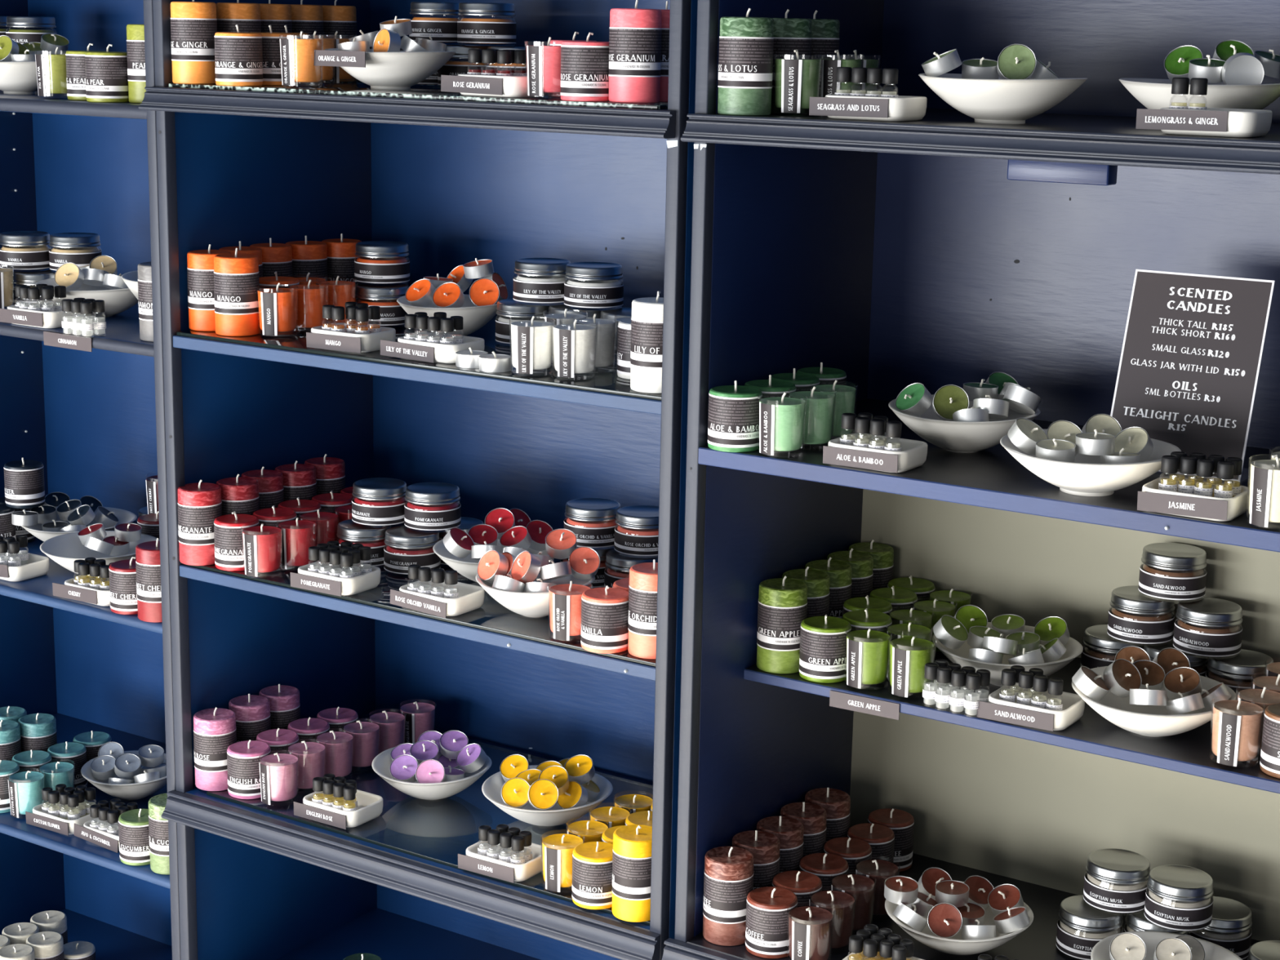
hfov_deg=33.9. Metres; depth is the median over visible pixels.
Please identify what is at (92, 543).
tealight
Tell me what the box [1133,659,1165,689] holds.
tealight
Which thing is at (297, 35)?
pillar candle
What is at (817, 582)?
pillar candle
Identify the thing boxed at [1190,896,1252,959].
candle jar
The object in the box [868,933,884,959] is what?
oil bottle
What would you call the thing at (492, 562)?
tealight
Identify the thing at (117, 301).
ceramic bowl
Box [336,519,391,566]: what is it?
candle jar
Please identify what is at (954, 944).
ceramic bowl
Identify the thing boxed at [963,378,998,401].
tealight
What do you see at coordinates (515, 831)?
oil bottle
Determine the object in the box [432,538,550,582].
ceramic bowl
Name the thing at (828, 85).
candle
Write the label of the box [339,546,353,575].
oil bottle
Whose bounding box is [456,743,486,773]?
tealight
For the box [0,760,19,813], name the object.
pillar candle
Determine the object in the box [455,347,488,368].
tealight
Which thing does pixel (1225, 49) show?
tealight
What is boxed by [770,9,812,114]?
pillar candle
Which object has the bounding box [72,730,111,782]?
pillar candle
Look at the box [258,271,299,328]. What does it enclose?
pillar candle
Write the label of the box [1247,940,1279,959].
candle
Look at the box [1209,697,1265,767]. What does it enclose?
candle
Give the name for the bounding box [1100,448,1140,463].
tealight
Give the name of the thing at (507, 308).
candle jar
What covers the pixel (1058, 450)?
tealight
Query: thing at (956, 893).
tealight
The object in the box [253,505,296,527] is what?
pillar candle
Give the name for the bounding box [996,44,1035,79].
tealight
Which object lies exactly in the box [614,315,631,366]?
candle
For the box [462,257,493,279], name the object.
tealight
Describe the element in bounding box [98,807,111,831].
oil bottle
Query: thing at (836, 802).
pillar candle
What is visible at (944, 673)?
oil bottle
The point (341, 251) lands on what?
pillar candle
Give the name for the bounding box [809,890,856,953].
candle
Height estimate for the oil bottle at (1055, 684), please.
0.047 m
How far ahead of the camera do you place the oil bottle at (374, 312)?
2.58 m
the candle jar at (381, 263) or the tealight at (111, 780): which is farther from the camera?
the tealight at (111, 780)
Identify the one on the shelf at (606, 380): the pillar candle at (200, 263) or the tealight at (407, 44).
the pillar candle at (200, 263)
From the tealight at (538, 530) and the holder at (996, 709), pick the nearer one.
the holder at (996, 709)
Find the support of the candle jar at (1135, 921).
on the shelving unit at (944, 247)
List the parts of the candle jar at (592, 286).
lid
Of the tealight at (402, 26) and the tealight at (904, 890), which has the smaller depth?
the tealight at (904, 890)
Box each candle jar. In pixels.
[0,15,17,35]
[0,231,51,271]
[5,16,57,44]
[13,268,57,305]
[48,232,102,272]
[137,506,147,517]
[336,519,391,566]
[351,477,407,528]
[354,240,409,285]
[355,281,408,301]
[355,284,408,328]
[383,524,440,576]
[400,48,453,87]
[404,482,461,533]
[408,1,465,44]
[437,44,488,87]
[438,516,484,567]
[457,2,515,46]
[485,46,527,70]
[495,298,549,346]
[513,257,570,306]
[548,304,601,318]
[560,545,614,587]
[564,262,623,311]
[564,497,620,550]
[600,307,631,357]
[604,548,657,587]
[614,505,658,558]
[1056,894,1123,959]
[1080,624,1144,668]
[1083,848,1150,915]
[1106,585,1174,646]
[1123,909,1190,935]
[1137,542,1206,602]
[1143,636,1208,676]
[1144,864,1213,933]
[1173,597,1242,658]
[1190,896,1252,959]
[1205,648,1273,700]
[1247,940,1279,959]
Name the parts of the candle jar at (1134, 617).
lid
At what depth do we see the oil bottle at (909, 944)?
2.29 m
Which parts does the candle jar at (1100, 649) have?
lid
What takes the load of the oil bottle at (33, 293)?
in the holder at (42, 319)
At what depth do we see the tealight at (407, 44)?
2.53 m
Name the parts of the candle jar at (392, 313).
lid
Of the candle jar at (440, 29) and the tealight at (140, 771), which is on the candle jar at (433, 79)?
the candle jar at (440, 29)
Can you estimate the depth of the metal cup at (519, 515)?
2.74 m
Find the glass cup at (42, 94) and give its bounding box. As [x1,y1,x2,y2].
[40,93,67,99]
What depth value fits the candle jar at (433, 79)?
2.67 m
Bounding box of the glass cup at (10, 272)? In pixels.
[7,266,14,306]
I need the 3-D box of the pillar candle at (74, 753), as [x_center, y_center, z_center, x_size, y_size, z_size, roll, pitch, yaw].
[-0.874,0.435,3.205,0.058,0.074,0.058,-1,13,-12]
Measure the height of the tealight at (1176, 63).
0.039 m
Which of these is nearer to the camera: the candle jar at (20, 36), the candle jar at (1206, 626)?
the candle jar at (1206, 626)
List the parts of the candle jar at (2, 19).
lid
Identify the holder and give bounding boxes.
[0,302,84,328]
[0,550,48,581]
[25,800,95,835]
[52,573,110,606]
[74,817,119,853]
[290,560,380,596]
[293,789,382,829]
[306,322,395,353]
[380,332,484,363]
[390,577,484,617]
[440,74,546,97]
[457,840,542,883]
[808,94,927,121]
[822,433,927,472]
[842,951,924,959]
[977,683,1084,731]
[1135,107,1272,137]
[1137,475,1249,521]
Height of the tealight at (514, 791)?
0.040 m
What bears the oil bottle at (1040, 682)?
in the holder at (996, 709)
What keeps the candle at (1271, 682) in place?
on the shelving unit at (944, 247)
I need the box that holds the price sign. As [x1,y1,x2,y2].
[1110,269,1275,482]
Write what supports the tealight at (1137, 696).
in the ceramic bowl at (1154, 721)
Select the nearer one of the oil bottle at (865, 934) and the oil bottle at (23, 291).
the oil bottle at (865, 934)
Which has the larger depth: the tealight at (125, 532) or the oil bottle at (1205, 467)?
the tealight at (125, 532)
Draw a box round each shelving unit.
[0,0,181,959]
[138,0,697,959]
[662,0,1279,959]
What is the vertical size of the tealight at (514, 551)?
0.034 m
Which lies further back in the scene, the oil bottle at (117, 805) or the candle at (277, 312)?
the oil bottle at (117, 805)
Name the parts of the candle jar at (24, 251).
lid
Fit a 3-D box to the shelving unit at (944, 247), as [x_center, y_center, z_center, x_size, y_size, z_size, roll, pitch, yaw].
[0.491,0.070,2.241,0.822,2.170,0.426,9,15,32]
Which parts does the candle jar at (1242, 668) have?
lid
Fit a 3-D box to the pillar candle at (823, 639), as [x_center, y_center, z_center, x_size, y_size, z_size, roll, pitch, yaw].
[0.212,0.189,2.401,0.058,0.074,0.058,-7,15,-34]
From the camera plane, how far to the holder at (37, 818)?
3.04 m
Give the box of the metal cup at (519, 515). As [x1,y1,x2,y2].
[509,508,531,521]
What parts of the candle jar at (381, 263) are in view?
lid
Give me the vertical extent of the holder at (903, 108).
0.024 m
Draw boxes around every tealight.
[0,35,18,62]
[11,49,35,61]
[11,509,38,525]
[16,42,30,54]
[22,41,47,54]
[30,504,56,524]
[40,33,69,53]
[41,520,68,531]
[44,492,70,515]
[54,262,84,290]
[56,499,81,520]
[60,524,86,532]
[66,504,95,525]
[77,523,106,545]
[79,264,89,269]
[80,495,102,520]
[81,267,109,286]
[84,535,113,555]
[88,255,117,275]
[90,755,115,780]
[93,506,119,528]
[97,742,124,759]
[102,273,128,289]
[102,535,129,555]
[107,777,134,783]
[114,523,142,542]
[114,753,141,779]
[131,753,142,774]
[133,770,159,782]
[137,744,164,767]
[141,762,166,777]
[337,38,369,52]
[348,30,378,46]
[373,28,400,52]
[379,16,412,36]
[389,754,418,782]
[390,742,413,760]
[400,34,427,51]
[404,279,435,306]
[409,740,438,764]
[415,35,446,51]
[415,759,445,782]
[417,730,442,757]
[423,273,453,288]
[432,282,464,307]
[438,754,462,770]
[440,730,468,759]
[443,527,475,558]
[444,765,464,782]
[446,265,472,293]
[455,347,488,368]
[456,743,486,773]
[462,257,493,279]
[467,524,497,545]
[469,278,499,306]
[471,541,502,559]
[476,550,508,583]
[478,351,511,372]
[483,271,508,300]
[484,507,515,539]
[491,573,525,592]
[499,525,532,550]
[499,754,529,782]
[501,551,515,577]
[501,777,529,808]
[502,546,533,557]
[509,508,531,527]
[510,551,541,584]
[515,768,541,786]
[525,520,553,551]
[525,578,557,592]
[527,778,558,809]
[533,551,554,566]
[535,760,562,771]
[538,765,569,795]
[539,559,572,581]
[545,528,577,559]
[556,781,587,808]
[557,758,568,768]
[564,754,595,784]
[568,546,599,580]
[580,779,600,802]
[884,875,918,904]
[892,902,927,932]
[894,382,932,417]
[906,891,937,918]
[917,867,951,899]
[921,48,961,76]
[927,902,962,938]
[932,384,968,421]
[933,614,968,649]
[935,880,968,907]
[952,406,989,422]
[954,604,987,634]
[956,902,985,929]
[961,57,999,79]
[961,919,995,939]
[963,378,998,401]
[964,875,993,909]
[967,626,1002,648]
[968,648,1003,663]
[973,395,1008,418]
[982,633,1017,655]
[985,371,1018,399]
[987,884,1023,915]
[991,613,1025,638]
[993,906,1030,933]
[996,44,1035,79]
[998,382,1027,413]
[1002,385,1041,413]
[1005,631,1039,656]
[1007,648,1044,664]
[1008,417,1048,455]
[1031,57,1059,79]
[1033,616,1069,647]
[1035,438,1075,462]
[1040,637,1066,662]
[1045,420,1082,457]
[1071,666,1110,701]
[1075,429,1115,455]
[1081,413,1121,435]
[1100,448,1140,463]
[1102,658,1141,697]
[1109,932,1146,959]
[1114,426,1153,462]
[1114,645,1150,663]
[1129,684,1167,706]
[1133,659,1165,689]
[1152,647,1190,684]
[1153,937,1191,959]
[1163,666,1201,700]
[1164,45,1203,84]
[1165,692,1204,715]
[1175,934,1205,959]
[1187,54,1225,83]
[1197,682,1231,712]
[1212,40,1254,61]
[1221,52,1264,84]
[1253,48,1279,78]
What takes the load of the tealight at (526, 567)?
in the ceramic bowl at (526, 604)
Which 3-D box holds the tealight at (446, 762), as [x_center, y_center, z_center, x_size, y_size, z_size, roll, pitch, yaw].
[-0.255,0.384,2.836,0.038,0.030,0.041,8,14,28]
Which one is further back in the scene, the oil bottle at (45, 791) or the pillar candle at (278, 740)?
the oil bottle at (45, 791)
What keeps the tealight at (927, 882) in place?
in the ceramic bowl at (954, 944)
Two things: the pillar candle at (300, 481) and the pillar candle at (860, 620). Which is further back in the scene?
the pillar candle at (300, 481)
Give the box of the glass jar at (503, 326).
[495,315,511,346]
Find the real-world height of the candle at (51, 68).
0.068 m
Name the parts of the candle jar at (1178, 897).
lid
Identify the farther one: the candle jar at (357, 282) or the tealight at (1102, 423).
the candle jar at (357, 282)
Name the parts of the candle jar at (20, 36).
lid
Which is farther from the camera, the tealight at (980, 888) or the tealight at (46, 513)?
the tealight at (46, 513)
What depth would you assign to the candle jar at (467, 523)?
2.77 m
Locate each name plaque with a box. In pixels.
[43,331,92,351]
[829,690,899,719]
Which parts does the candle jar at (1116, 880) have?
lid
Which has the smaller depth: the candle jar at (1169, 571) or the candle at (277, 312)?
the candle jar at (1169, 571)
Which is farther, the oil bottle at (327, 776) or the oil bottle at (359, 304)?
the oil bottle at (327, 776)
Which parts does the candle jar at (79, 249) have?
lid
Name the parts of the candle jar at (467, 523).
lid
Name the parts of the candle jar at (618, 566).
lid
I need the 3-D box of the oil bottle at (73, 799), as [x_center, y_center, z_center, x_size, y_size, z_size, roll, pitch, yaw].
[-0.821,0.480,3.042,0.017,0.047,0.017,-4,13,-24]
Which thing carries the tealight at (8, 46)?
in the ceramic bowl at (16, 77)
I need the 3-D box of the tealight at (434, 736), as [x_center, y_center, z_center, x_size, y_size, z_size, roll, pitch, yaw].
[-0.283,0.361,2.852,0.038,0.034,0.040,-1,12,-8]
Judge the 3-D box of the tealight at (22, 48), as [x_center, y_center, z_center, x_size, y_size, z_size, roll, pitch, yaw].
[-0.875,-0.593,2.942,0.038,0.041,0.032,-7,15,-33]
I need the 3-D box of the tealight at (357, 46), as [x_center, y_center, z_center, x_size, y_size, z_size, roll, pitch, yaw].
[-0.347,-0.524,2.549,0.039,0.025,0.040,-7,15,-34]
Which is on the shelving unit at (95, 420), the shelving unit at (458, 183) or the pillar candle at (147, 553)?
the pillar candle at (147, 553)
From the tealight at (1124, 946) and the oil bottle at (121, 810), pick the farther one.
the oil bottle at (121, 810)
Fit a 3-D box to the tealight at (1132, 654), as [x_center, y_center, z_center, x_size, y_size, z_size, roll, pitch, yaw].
[0.534,0.201,2.281,0.038,0.039,0.037,3,12,7]
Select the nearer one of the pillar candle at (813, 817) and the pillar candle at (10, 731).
the pillar candle at (813, 817)
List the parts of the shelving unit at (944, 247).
moulding, panel, shelf, moulding, shelf, shelf, shelf, panel, panel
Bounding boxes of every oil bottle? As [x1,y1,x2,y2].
[0,536,4,560]
[0,540,8,565]
[4,536,17,560]
[8,541,21,566]
[14,284,28,308]
[16,534,29,564]
[18,286,32,309]
[27,287,41,311]
[35,284,48,310]
[40,287,54,311]
[41,786,53,813]
[42,284,54,307]
[48,790,60,816]
[53,285,66,311]
[55,783,67,810]
[59,791,71,817]
[61,298,75,335]
[63,786,76,813]
[67,794,79,819]
[71,300,84,337]
[73,297,87,333]
[73,559,86,585]
[73,790,85,816]
[75,784,88,817]
[77,562,90,587]
[80,301,93,337]
[83,298,97,334]
[84,557,97,583]
[84,786,95,813]
[88,563,102,590]
[89,804,102,829]
[92,299,106,336]
[93,559,106,585]
[97,800,110,826]
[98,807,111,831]
[99,564,109,590]
[106,809,119,835]
[110,798,120,824]
[114,802,125,829]
[116,806,128,829]
[126,802,137,810]
[307,546,322,573]
[311,777,325,804]
[316,543,330,571]
[318,548,332,575]
[321,304,336,330]
[322,773,336,802]
[322,779,335,807]
[326,540,339,568]
[326,545,341,573]
[328,550,342,577]
[331,306,345,332]
[332,782,346,809]
[333,776,346,805]
[339,541,353,569]
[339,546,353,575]
[339,552,354,577]
[342,785,356,811]
[343,779,357,808]
[344,302,358,328]
[345,306,359,333]
[346,549,361,577]
[350,543,364,572]
[355,302,368,330]
[355,307,369,333]
[358,546,372,574]
[367,306,381,333]
[404,314,418,340]
[407,564,422,592]
[413,311,428,338]
[415,315,430,342]
[417,566,431,595]
[426,316,441,343]
[431,568,444,597]
[432,311,447,341]
[440,317,454,344]
[444,569,458,598]
[448,315,463,344]
[467,48,481,75]
[477,825,492,856]
[480,49,496,75]
[484,48,498,73]
[486,829,501,859]
[495,823,509,854]
[496,49,511,75]
[498,831,513,862]
[502,49,515,75]
[506,826,520,857]
[510,835,524,864]
[513,49,527,76]
[518,831,532,862]
[834,66,852,96]
[840,413,856,445]
[847,934,863,959]
[849,66,866,96]
[853,416,870,448]
[854,928,871,959]
[855,412,872,444]
[862,924,878,958]
[862,938,877,957]
[865,67,882,97]
[868,418,885,449]
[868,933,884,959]
[871,415,888,447]
[875,928,892,959]
[879,939,893,958]
[880,68,898,97]
[884,420,902,451]
[884,933,901,959]
[891,944,906,959]
[899,938,914,957]
[922,662,938,705]
[932,659,948,695]
[934,666,951,710]
[944,662,960,707]
[949,669,965,712]
[958,666,975,710]
[964,672,981,716]
[973,669,990,711]
[977,954,992,959]
[994,955,1008,959]
[999,668,1016,702]
[1008,665,1025,699]
[1016,671,1033,705]
[1026,667,1043,702]
[1031,674,1048,708]
[1045,677,1063,710]
[1158,455,1177,492]
[1167,451,1186,485]
[1168,77,1189,109]
[1177,456,1196,493]
[1186,453,1205,488]
[1187,77,1208,110]
[1193,458,1213,496]
[1204,454,1224,493]
[1213,461,1234,497]
[1222,457,1242,495]
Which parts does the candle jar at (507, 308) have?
lid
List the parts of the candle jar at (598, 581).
lid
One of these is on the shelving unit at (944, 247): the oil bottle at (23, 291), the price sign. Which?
the price sign
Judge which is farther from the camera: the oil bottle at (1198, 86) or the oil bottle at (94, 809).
the oil bottle at (94, 809)
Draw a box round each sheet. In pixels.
[184,522,655,666]
[206,730,653,925]
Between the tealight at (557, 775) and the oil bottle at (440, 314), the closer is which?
the oil bottle at (440, 314)
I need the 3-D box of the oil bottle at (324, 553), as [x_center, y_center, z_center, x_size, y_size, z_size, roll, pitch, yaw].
[-0.395,0.110,2.635,0.017,0.047,0.017,-3,13,-19]
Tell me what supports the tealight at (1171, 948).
in the ceramic bowl at (1100, 951)
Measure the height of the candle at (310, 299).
0.068 m
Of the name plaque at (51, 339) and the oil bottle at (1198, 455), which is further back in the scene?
the name plaque at (51, 339)
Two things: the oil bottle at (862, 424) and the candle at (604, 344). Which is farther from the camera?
the candle at (604, 344)
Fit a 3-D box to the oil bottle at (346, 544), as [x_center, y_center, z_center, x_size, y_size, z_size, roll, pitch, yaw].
[-0.373,0.102,2.671,0.017,0.047,0.017,6,13,20]
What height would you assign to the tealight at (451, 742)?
0.032 m
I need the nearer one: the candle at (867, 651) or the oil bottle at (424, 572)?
the candle at (867, 651)
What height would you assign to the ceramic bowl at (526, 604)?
0.047 m
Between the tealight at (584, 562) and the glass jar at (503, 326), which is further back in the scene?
the glass jar at (503, 326)
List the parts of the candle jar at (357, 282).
lid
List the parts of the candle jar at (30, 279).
lid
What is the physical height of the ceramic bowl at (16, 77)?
0.047 m
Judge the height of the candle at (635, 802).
0.068 m
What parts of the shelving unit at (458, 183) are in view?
panel, moulding, shelf, moulding, shelf, shelf, shelf, shelf, panel, panel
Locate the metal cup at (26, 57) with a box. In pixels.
[11,53,35,61]
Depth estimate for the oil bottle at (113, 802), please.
3.02 m
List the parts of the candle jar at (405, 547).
lid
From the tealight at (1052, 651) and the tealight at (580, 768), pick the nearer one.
the tealight at (1052, 651)
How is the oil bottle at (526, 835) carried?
in the holder at (473, 861)
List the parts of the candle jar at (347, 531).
lid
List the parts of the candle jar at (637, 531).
lid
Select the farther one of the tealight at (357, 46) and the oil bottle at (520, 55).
the tealight at (357, 46)
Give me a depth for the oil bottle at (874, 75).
2.12 m
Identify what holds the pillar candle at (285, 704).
on the shelving unit at (458, 183)
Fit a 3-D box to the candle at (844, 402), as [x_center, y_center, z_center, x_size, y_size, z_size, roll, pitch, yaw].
[0.214,-0.078,2.326,0.053,0.068,0.053,5,13,18]
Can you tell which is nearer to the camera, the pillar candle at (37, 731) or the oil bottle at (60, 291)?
the oil bottle at (60, 291)
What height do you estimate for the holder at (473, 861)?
0.024 m
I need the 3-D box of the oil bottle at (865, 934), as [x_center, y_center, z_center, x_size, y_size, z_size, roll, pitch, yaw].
[0.246,0.521,2.318,0.017,0.047,0.017,11,16,38]
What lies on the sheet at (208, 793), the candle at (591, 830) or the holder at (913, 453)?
the candle at (591, 830)
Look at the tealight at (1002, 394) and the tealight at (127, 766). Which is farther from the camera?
the tealight at (127, 766)
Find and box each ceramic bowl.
[0,61,37,94]
[21,506,137,541]
[35,277,138,317]
[40,530,159,573]
[80,750,167,799]
[120,270,138,300]
[314,48,455,89]
[372,746,491,799]
[396,293,497,336]
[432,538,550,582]
[475,572,595,617]
[481,764,613,826]
[884,880,1033,955]
[888,394,1040,452]
[918,73,1087,124]
[932,622,1083,686]
[1000,428,1181,496]
[1071,666,1237,737]
[1090,930,1242,959]
[1119,77,1279,109]
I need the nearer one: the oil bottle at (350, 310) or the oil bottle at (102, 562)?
the oil bottle at (350, 310)
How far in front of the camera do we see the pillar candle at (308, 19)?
2.76 m
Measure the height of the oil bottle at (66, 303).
0.047 m
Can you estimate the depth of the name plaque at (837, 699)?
2.35 m
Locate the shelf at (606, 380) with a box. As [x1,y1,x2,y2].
[177,316,661,400]
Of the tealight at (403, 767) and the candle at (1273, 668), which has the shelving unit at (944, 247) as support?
the candle at (1273, 668)
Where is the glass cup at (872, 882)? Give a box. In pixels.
[871,876,875,923]
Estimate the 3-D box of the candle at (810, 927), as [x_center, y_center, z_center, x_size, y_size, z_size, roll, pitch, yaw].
[0.190,0.508,2.344,0.053,0.068,0.053,-4,13,-22]
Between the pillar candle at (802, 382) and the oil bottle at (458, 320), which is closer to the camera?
the pillar candle at (802, 382)
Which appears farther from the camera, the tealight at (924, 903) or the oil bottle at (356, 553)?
the oil bottle at (356, 553)
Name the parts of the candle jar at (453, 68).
lid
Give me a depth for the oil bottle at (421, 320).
2.50 m
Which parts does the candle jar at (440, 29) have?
lid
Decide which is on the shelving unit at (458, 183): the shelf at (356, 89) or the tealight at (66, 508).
the shelf at (356, 89)
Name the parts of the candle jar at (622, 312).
lid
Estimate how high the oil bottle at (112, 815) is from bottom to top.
0.047 m
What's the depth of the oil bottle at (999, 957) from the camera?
2.26 m
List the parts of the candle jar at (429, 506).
lid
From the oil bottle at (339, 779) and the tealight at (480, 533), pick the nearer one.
the tealight at (480, 533)
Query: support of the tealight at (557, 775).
in the ceramic bowl at (491, 788)
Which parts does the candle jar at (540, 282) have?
lid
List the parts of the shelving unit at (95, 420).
panel, shelf, shelf, shelf, shelf, shelf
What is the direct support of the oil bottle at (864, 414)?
in the holder at (913, 453)
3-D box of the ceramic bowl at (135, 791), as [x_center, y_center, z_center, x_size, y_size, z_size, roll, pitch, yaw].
[-0.768,0.456,3.180,0.151,0.047,0.150,-5,14,-25]
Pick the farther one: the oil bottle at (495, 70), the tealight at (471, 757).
the tealight at (471, 757)
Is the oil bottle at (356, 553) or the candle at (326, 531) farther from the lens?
the candle at (326, 531)
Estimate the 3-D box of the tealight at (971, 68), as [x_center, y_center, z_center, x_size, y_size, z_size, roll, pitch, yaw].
[0.348,-0.419,2.143,0.038,0.025,0.040,3,12,10]
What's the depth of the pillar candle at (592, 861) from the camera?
2.47 m
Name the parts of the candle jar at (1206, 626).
lid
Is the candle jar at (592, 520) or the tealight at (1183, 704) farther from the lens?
the candle jar at (592, 520)
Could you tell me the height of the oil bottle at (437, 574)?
0.047 m
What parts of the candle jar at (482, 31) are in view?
lid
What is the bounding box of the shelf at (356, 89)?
[168,80,667,109]
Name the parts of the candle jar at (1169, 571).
lid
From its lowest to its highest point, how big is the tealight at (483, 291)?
0.041 m
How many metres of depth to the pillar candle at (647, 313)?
2.31 m
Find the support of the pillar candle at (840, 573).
on the shelving unit at (944, 247)
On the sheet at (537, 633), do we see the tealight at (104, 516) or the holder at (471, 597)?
the holder at (471, 597)
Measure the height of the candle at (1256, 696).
0.068 m
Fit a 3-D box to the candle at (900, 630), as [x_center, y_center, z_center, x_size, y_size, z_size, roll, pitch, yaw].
[0.306,0.194,2.398,0.053,0.068,0.053,1,12,-1]
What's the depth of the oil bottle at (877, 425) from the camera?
2.17 m
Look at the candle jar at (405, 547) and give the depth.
2.71 m
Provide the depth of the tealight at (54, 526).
3.15 m
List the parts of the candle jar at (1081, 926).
lid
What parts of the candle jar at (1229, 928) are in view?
lid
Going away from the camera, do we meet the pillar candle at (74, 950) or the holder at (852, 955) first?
the holder at (852, 955)
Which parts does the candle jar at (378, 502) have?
lid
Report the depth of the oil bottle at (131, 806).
3.01 m
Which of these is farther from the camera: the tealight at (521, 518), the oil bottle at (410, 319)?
the tealight at (521, 518)
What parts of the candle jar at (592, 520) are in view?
lid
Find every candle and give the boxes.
[0,266,14,308]
[0,497,35,542]
[0,503,16,550]
[0,706,26,722]
[0,719,21,760]
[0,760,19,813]
[0,934,10,948]
[0,943,35,959]
[1,922,39,944]
[4,457,44,508]
[7,769,44,818]
[11,749,51,772]
[17,712,57,751]
[26,931,64,959]
[30,910,67,944]
[35,47,67,99]
[38,761,73,802]
[47,741,87,790]
[63,941,95,959]
[65,43,106,101]
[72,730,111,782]
[84,44,128,102]
[108,556,137,614]
[118,808,150,866]
[126,23,146,103]
[135,537,162,622]
[137,262,153,342]
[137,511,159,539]
[145,475,158,514]
[148,793,169,875]
[170,0,217,84]
[177,480,222,565]
[186,244,231,331]
[193,706,236,791]
[213,248,259,336]
[213,511,259,571]
[214,24,262,86]
[216,0,261,32]
[216,474,259,515]
[218,240,262,277]
[226,739,271,799]
[228,693,271,742]
[240,466,284,509]
[240,523,282,576]
[249,237,293,277]
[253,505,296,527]
[255,728,298,754]
[256,282,297,336]
[258,0,292,32]
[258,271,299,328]
[258,684,300,729]
[258,752,299,805]
[259,25,294,85]
[275,461,316,501]
[276,517,317,569]
[277,497,320,519]
[279,31,323,88]
[284,25,309,84]
[285,235,327,280]
[286,272,325,284]
[286,741,326,788]
[287,279,328,330]
[287,717,329,742]
[289,0,323,82]
[293,31,335,86]
[298,509,338,546]
[304,453,345,494]
[311,490,353,513]
[315,275,356,324]
[315,730,354,777]
[316,31,356,85]
[316,706,358,732]
[320,0,356,81]
[321,233,361,293]
[333,505,351,525]
[340,486,354,497]
[342,720,380,767]
[343,952,382,959]
[368,711,405,754]
[399,701,435,743]
[509,315,553,374]
[524,36,560,99]
[540,832,584,892]
[542,308,587,364]
[547,581,592,640]
[548,31,596,97]
[551,319,597,378]
[560,32,608,102]
[566,820,609,843]
[571,313,617,371]
[572,841,613,909]
[580,585,628,653]
[588,805,631,828]
[601,825,625,844]
[608,0,662,103]
[612,577,629,591]
[612,824,652,922]
[613,794,653,813]
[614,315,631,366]
[617,319,631,379]
[625,810,652,826]
[627,560,657,659]
[630,291,663,393]
[659,0,670,102]
[702,846,754,946]
[707,380,762,452]
[717,8,773,115]
[731,830,780,889]
[743,374,795,398]
[745,886,797,958]
[756,576,807,674]
[756,816,804,872]
[757,391,807,456]
[768,368,819,391]
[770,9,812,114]
[772,871,822,907]
[773,49,823,116]
[780,802,826,857]
[782,566,830,617]
[786,906,834,959]
[787,386,836,448]
[796,362,846,386]
[799,614,851,683]
[799,853,848,891]
[804,557,852,618]
[804,787,850,841]
[808,10,839,112]
[809,379,857,436]
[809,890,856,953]
[815,49,864,97]
[823,837,871,874]
[826,548,873,598]
[831,49,880,94]
[831,874,875,930]
[841,608,892,633]
[842,595,892,615]
[844,628,892,688]
[847,823,894,862]
[848,539,893,590]
[854,859,900,919]
[867,808,914,871]
[869,586,917,611]
[885,622,933,678]
[887,575,934,601]
[888,635,936,697]
[889,607,933,636]
[913,598,957,652]
[928,588,972,615]
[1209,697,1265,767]
[1235,685,1279,748]
[1246,454,1279,527]
[1250,674,1279,693]
[1259,703,1279,778]
[1264,662,1279,676]
[1269,448,1279,460]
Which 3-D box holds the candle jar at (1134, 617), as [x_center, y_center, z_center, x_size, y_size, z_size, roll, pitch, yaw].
[0.571,0.154,2.392,0.073,0.053,0.073,-1,12,-10]
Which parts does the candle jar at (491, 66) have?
lid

